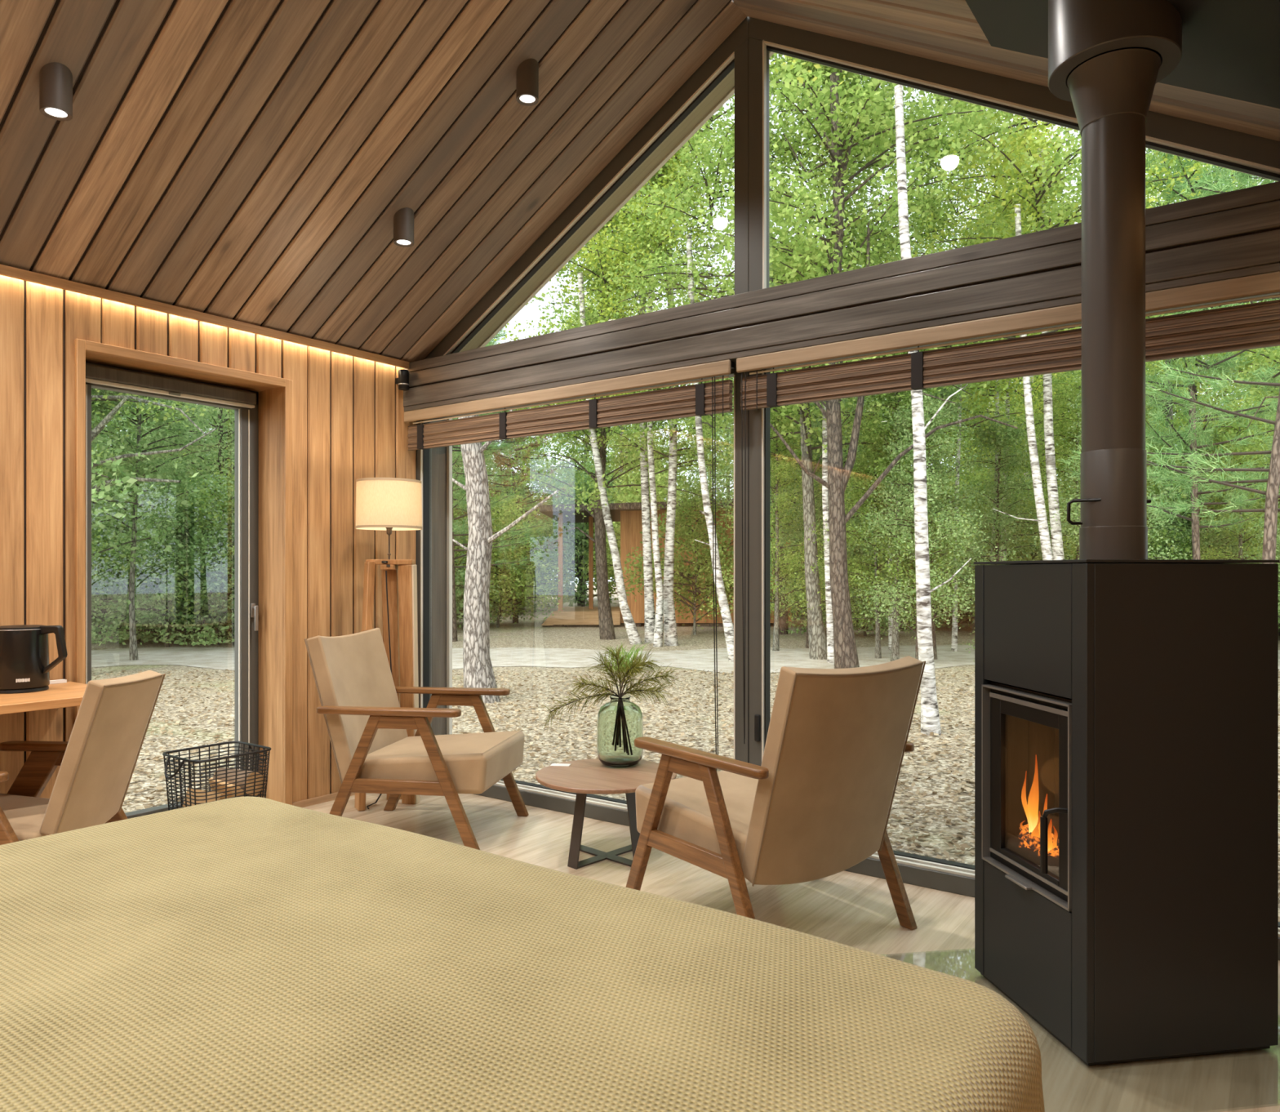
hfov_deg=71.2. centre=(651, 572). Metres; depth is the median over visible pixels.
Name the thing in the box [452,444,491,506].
pine tree
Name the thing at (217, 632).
bush
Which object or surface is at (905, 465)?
bush
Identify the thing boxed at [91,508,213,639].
bush
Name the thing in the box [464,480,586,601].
bush
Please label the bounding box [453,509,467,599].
bush
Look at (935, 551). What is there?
bush
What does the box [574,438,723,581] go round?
leafy tree
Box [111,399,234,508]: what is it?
leafy tree
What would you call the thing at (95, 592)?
bush
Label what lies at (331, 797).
baseboard
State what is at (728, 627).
birch tree
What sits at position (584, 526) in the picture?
leafy tree
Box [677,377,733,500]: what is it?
leafy tree
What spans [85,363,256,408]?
roller blind
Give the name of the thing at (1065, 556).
leafy tree
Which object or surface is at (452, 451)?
birch tree
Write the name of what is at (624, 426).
leafy tree
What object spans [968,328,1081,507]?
leafy tree
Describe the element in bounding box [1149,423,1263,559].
leafy tree
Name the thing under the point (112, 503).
leafy tree
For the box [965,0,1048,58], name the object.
plate
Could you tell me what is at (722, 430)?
leafy tree
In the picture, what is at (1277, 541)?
leafy tree
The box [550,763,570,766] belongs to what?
paper card
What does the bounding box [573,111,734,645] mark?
birch tree
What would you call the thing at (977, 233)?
birch tree
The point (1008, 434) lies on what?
leafy tree
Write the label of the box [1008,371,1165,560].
leafy tree
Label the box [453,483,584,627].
bush
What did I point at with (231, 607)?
bush
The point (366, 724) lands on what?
armchair
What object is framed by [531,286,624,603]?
birch tree
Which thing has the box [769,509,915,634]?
bush
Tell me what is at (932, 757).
fallen leaves
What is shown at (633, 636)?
birch tree
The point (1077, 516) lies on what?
leafy tree
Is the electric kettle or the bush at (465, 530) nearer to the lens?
the electric kettle
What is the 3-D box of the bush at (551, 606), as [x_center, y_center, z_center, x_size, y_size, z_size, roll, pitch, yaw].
[-5.134,-0.041,34.255,3.481,3.238,3.884,0,0,-2]
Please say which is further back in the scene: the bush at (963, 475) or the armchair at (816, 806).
the bush at (963, 475)
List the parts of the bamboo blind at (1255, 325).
pull cord, pull cord, pull cord, tilt rod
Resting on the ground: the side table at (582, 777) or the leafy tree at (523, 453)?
the leafy tree at (523, 453)
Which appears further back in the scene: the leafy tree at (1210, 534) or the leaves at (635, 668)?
the leafy tree at (1210, 534)
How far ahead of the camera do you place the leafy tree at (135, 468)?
14.77 m
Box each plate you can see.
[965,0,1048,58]
[1158,0,1279,108]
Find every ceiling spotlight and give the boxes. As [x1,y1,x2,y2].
[39,62,72,120]
[393,207,413,247]
[515,58,538,106]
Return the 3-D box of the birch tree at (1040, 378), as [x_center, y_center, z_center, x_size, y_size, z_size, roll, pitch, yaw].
[10.252,-5.523,24.210,5.042,14.171,5.448,0,0,-19]
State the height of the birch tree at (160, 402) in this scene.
11.713 m
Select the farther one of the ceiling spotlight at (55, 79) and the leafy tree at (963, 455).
the leafy tree at (963, 455)
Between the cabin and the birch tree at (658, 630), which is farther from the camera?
the cabin
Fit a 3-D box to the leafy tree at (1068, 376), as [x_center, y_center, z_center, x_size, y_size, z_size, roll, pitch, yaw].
[12.178,-3.386,27.750,5.584,9.874,4.850,0,0,-34]
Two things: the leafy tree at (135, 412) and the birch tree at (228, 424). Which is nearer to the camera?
the leafy tree at (135, 412)
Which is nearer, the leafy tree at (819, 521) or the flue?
the flue
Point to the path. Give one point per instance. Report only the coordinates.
(219, 658)
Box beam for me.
[403,181,1279,411]
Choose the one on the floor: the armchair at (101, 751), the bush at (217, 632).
the armchair at (101, 751)
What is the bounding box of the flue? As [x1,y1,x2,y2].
[1048,0,1182,559]
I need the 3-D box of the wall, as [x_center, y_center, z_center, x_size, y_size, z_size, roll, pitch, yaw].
[-3.342,0.006,2.346,0.270,2.487,6.660,0,0,36]
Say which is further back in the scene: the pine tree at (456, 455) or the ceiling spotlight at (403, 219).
the pine tree at (456, 455)
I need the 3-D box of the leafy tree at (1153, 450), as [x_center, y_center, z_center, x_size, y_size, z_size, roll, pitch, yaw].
[9.100,-1.192,17.263,2.650,5.395,3.051,0,0,-38]
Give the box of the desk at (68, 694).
[0,679,87,714]
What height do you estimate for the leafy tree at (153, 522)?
3.756 m
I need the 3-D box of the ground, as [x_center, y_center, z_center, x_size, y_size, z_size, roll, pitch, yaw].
[4.772,1.600,22.075,130.000,0.300,115.000,0,0,36]
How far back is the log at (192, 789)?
3.87 m
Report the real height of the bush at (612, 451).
8.326 m
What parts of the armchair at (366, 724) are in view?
leg, backrest, armrest, rail, rail, leg, seat, leg, armrest, rail, leg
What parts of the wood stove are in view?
air lever, panel, panel, door trim, door trim, door, handle, plate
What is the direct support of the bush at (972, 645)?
on the ground
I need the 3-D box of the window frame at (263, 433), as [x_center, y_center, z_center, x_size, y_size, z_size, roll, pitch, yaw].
[-2.130,0.108,4.025,0.291,2.083,0.947,0,0,36]
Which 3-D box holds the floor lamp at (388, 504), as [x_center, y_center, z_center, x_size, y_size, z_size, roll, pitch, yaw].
[-1.295,0.349,4.412,0.318,1.605,0.318,0,0,36]
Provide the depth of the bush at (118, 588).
18.68 m
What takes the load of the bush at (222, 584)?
on the ground
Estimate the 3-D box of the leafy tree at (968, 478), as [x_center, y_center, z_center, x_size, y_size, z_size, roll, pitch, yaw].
[7.915,-0.568,21.444,4.363,4.304,4.203,0,0,22]
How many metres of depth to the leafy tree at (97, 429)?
12.57 m
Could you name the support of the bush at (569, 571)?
on the ground
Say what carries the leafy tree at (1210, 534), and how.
on the ground
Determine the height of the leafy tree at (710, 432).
10.411 m
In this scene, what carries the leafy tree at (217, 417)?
on the ground
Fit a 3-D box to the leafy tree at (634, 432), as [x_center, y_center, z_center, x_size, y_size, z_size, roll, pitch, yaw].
[-0.554,-3.579,39.812,5.043,10.269,5.806,0,0,-2]
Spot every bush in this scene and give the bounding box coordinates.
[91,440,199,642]
[91,495,209,644]
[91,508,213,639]
[91,515,231,645]
[91,591,124,634]
[92,488,234,645]
[93,444,164,633]
[107,587,232,639]
[112,495,234,645]
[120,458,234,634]
[189,584,232,626]
[191,543,234,639]
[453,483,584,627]
[453,502,492,587]
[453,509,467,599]
[453,511,555,622]
[453,521,512,621]
[454,514,505,627]
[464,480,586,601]
[495,537,558,608]
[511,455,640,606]
[541,515,595,596]
[542,451,629,598]
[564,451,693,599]
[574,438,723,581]
[608,479,733,634]
[769,502,857,621]
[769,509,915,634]
[802,537,915,635]
[856,551,973,622]
[865,465,962,619]
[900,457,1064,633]
[904,521,979,630]
[943,475,1051,609]
[960,630,974,653]
[1008,468,1071,560]
[1010,489,1157,560]
[1219,462,1279,615]
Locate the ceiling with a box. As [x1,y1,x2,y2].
[0,0,1279,362]
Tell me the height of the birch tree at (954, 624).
10.960 m
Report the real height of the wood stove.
1.175 m
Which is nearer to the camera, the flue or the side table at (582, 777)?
the flue
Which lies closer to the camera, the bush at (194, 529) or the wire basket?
the wire basket
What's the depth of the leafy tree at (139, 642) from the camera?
17.98 m
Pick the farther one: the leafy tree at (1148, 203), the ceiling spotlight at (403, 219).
the leafy tree at (1148, 203)
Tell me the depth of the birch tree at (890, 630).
16.49 m
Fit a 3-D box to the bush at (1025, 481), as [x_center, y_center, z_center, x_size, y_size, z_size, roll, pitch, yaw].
[9.689,-0.542,22.692,4.150,4.250,4.308,0,0,-24]
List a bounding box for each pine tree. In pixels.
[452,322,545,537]
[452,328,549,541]
[452,340,552,641]
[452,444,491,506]
[453,337,575,622]
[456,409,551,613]
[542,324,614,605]
[1057,148,1279,559]
[1068,164,1279,563]
[1146,355,1229,499]
[1198,306,1269,411]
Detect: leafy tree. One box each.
[91,387,213,604]
[91,387,234,660]
[91,388,217,495]
[91,391,199,468]
[91,392,164,528]
[91,394,226,511]
[91,440,171,644]
[101,398,234,641]
[106,457,216,647]
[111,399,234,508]
[452,331,525,531]
[458,404,584,614]
[496,187,733,639]
[546,293,693,606]
[591,424,669,502]
[645,53,1033,668]
[658,377,733,500]
[664,230,868,634]
[671,53,964,659]
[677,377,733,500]
[684,398,790,500]
[699,406,849,651]
[716,396,877,614]
[728,264,911,637]
[769,368,864,624]
[769,416,867,648]
[789,349,986,661]
[792,246,994,623]
[818,411,943,658]
[848,387,997,659]
[849,383,1027,659]
[884,344,1021,519]
[937,410,1051,613]
[945,381,1019,479]
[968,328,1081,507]
[990,333,1081,510]
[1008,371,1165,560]
[1012,147,1279,559]
[1023,398,1168,559]
[1027,379,1204,559]
[1062,367,1204,559]
[1145,360,1218,522]
[1147,428,1253,559]
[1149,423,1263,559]
[1151,170,1279,577]
[1163,395,1279,596]
[1204,299,1279,484]
[1212,350,1272,461]
[1233,432,1279,627]
[1239,349,1279,457]
[1243,446,1279,612]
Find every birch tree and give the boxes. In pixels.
[91,391,186,497]
[154,401,217,479]
[190,423,228,479]
[452,256,598,703]
[452,451,466,515]
[493,137,701,644]
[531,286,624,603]
[552,159,733,643]
[556,111,734,646]
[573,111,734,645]
[582,53,829,661]
[715,57,950,662]
[771,55,971,735]
[799,80,1000,649]
[849,162,1010,619]
[864,88,1053,651]
[885,86,1227,559]
[888,104,1081,564]
[905,88,1174,559]
[934,115,1081,496]
[940,233,1067,497]
[949,186,1079,564]
[1033,370,1081,499]
[1045,170,1226,487]
[1145,153,1279,506]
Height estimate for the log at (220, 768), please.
0.111 m
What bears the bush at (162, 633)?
on the ground
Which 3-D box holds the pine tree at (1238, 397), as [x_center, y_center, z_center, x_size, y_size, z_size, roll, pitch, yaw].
[22.007,-4.623,33.887,5.044,12.368,3.648,0,0,21]
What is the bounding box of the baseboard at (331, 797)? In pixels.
[292,791,355,807]
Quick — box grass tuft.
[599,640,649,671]
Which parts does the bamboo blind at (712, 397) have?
tilt rod, pull cord, pull cord, pull cord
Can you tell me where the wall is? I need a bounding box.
[0,275,416,802]
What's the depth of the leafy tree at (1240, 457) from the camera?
15.80 m
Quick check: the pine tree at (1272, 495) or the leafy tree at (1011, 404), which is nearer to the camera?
the pine tree at (1272, 495)
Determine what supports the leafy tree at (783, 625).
on the ground
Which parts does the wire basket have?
handle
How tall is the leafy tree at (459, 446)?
11.761 m
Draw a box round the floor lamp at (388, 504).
[354,477,422,810]
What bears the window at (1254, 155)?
on the window at (957, 877)
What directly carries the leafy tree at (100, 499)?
on the ground
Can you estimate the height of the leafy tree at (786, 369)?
7.816 m
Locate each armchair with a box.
[0,670,165,844]
[304,627,528,849]
[625,655,925,929]
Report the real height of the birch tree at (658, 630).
13.225 m
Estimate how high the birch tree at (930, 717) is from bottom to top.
14.183 m
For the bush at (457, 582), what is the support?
on the ground
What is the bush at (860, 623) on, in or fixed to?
on the ground
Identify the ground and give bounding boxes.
[91,585,1279,912]
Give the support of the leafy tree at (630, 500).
on the ground
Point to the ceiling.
(251, 162)
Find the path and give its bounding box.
[91,644,1279,672]
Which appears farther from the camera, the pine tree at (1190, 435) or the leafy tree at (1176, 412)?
the leafy tree at (1176, 412)
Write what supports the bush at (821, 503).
on the ground
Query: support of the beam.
attached to the wall
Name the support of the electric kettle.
on the desk at (68, 694)
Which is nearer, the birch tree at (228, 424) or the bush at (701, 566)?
the bush at (701, 566)
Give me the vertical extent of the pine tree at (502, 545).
10.539 m
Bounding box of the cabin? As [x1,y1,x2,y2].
[539,498,803,626]
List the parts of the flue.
damper handle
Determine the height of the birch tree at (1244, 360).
11.966 m
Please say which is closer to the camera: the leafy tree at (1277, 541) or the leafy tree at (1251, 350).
the leafy tree at (1277, 541)
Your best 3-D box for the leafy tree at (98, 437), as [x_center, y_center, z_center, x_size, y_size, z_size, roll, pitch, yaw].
[-18.501,-4.094,30.760,6.081,11.358,6.084,0,0,-37]
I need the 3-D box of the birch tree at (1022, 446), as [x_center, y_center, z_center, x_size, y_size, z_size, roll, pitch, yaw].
[7.688,-3.508,19.311,3.924,10.090,3.636,0,0,-38]
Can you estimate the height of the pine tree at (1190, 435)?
10.856 m
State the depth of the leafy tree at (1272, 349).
30.47 m
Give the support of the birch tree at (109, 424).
on the ground
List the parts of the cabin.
post, post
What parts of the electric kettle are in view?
lid, handle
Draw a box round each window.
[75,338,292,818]
[416,364,748,826]
[424,16,774,359]
[747,292,1279,959]
[748,17,1279,291]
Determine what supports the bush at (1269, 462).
on the ground
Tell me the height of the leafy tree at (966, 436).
13.553 m
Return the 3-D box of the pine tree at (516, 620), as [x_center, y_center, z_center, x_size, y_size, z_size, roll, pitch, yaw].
[-3.940,-2.648,25.766,3.703,8.300,3.158,0,0,28]
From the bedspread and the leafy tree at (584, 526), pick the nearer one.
the bedspread
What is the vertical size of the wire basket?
0.367 m
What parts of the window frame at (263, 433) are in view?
sash, handle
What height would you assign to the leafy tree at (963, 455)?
10.460 m
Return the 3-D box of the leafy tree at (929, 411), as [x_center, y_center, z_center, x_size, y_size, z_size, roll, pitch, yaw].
[4.121,-0.656,13.812,2.312,4.315,2.310,0,0,23]
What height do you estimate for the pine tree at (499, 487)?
13.675 m
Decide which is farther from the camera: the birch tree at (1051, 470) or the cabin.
the cabin
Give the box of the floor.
[302,792,1279,1111]
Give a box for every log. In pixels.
[182,787,227,807]
[208,777,244,797]
[212,767,263,795]
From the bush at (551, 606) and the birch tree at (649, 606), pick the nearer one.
the birch tree at (649, 606)
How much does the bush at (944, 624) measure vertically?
2.996 m
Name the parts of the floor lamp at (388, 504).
leg, power cord, shade trim, shade trim, stem, lamp shade, leg, leg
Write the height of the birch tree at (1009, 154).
12.578 m
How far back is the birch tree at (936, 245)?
27.03 m
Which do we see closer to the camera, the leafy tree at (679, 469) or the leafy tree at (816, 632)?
the leafy tree at (816, 632)
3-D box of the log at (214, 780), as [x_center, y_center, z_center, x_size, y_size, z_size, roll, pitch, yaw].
[-1.884,0.968,3.954,0.223,0.096,0.062,0,0,41]
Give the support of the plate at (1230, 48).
attached to the ceiling
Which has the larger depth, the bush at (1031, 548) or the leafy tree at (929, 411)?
the bush at (1031, 548)
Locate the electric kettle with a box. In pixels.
[0,624,67,693]
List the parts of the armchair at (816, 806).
leg, rail, rail, seat, armrest, leg, backrest, leg, armrest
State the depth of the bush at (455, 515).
29.27 m
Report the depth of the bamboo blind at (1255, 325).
3.09 m
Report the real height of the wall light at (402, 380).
0.104 m
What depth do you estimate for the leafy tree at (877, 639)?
15.08 m
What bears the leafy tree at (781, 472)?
on the ground
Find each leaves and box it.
[91,668,1279,921]
[535,643,684,731]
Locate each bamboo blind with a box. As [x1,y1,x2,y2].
[404,359,734,768]
[736,271,1279,743]
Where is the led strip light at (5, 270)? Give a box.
[0,263,409,368]
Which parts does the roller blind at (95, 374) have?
rail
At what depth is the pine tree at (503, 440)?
30.78 m
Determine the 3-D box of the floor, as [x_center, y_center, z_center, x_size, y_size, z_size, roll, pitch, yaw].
[-1.531,1.210,1.139,4.520,0.120,7.000,0,0,36]
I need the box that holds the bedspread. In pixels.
[0,796,1044,1111]
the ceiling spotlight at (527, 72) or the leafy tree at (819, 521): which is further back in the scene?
the leafy tree at (819, 521)
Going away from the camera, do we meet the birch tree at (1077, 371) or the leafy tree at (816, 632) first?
the leafy tree at (816, 632)
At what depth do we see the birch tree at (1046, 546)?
12.83 m
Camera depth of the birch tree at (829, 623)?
14.02 m
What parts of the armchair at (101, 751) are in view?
armrest, leg, seat, armrest, leg, rail, backrest, leg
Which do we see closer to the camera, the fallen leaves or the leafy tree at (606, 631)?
the fallen leaves
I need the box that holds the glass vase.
[596,694,643,767]
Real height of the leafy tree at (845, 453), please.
8.722 m
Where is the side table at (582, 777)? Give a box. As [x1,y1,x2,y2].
[535,758,676,869]
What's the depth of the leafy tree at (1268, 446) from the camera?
14.34 m
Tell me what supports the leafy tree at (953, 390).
on the ground
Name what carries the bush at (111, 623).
on the ground
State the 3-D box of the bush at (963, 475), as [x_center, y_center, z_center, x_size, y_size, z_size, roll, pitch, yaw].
[8.819,-0.523,22.721,4.267,4.209,4.110,0,0,-4]
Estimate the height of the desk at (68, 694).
0.733 m
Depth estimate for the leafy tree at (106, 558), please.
17.34 m
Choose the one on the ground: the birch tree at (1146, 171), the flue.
the birch tree at (1146, 171)
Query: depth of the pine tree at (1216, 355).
31.48 m
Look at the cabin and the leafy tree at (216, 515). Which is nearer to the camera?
the leafy tree at (216, 515)
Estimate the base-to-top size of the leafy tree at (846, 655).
13.160 m
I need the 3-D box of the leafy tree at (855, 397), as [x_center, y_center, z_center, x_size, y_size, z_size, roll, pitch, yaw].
[5.356,-4.281,30.279,6.617,11.703,5.747,0,0,39]
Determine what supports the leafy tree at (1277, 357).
on the ground
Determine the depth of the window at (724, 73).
4.19 m
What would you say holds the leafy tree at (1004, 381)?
on the ground
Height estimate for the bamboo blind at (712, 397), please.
1.712 m
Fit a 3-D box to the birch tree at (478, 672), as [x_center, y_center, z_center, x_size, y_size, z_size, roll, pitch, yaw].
[-2.139,-5.230,10.128,4.230,13.513,4.565,0,0,19]
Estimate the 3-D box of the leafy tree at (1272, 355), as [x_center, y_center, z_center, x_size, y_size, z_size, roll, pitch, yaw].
[12.948,-4.050,17.371,5.515,11.230,6.350,0,0,-31]
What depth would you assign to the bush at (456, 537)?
24.41 m
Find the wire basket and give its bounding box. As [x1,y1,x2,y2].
[162,741,271,810]
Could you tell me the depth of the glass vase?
3.69 m
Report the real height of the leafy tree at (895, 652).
5.626 m
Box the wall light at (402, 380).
[395,368,408,390]
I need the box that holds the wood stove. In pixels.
[973,559,1279,1065]
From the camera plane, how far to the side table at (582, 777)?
3.52 m
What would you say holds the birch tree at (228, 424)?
on the ground
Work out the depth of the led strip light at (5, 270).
3.88 m
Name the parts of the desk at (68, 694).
socket strip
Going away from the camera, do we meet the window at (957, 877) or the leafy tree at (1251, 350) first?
the window at (957, 877)

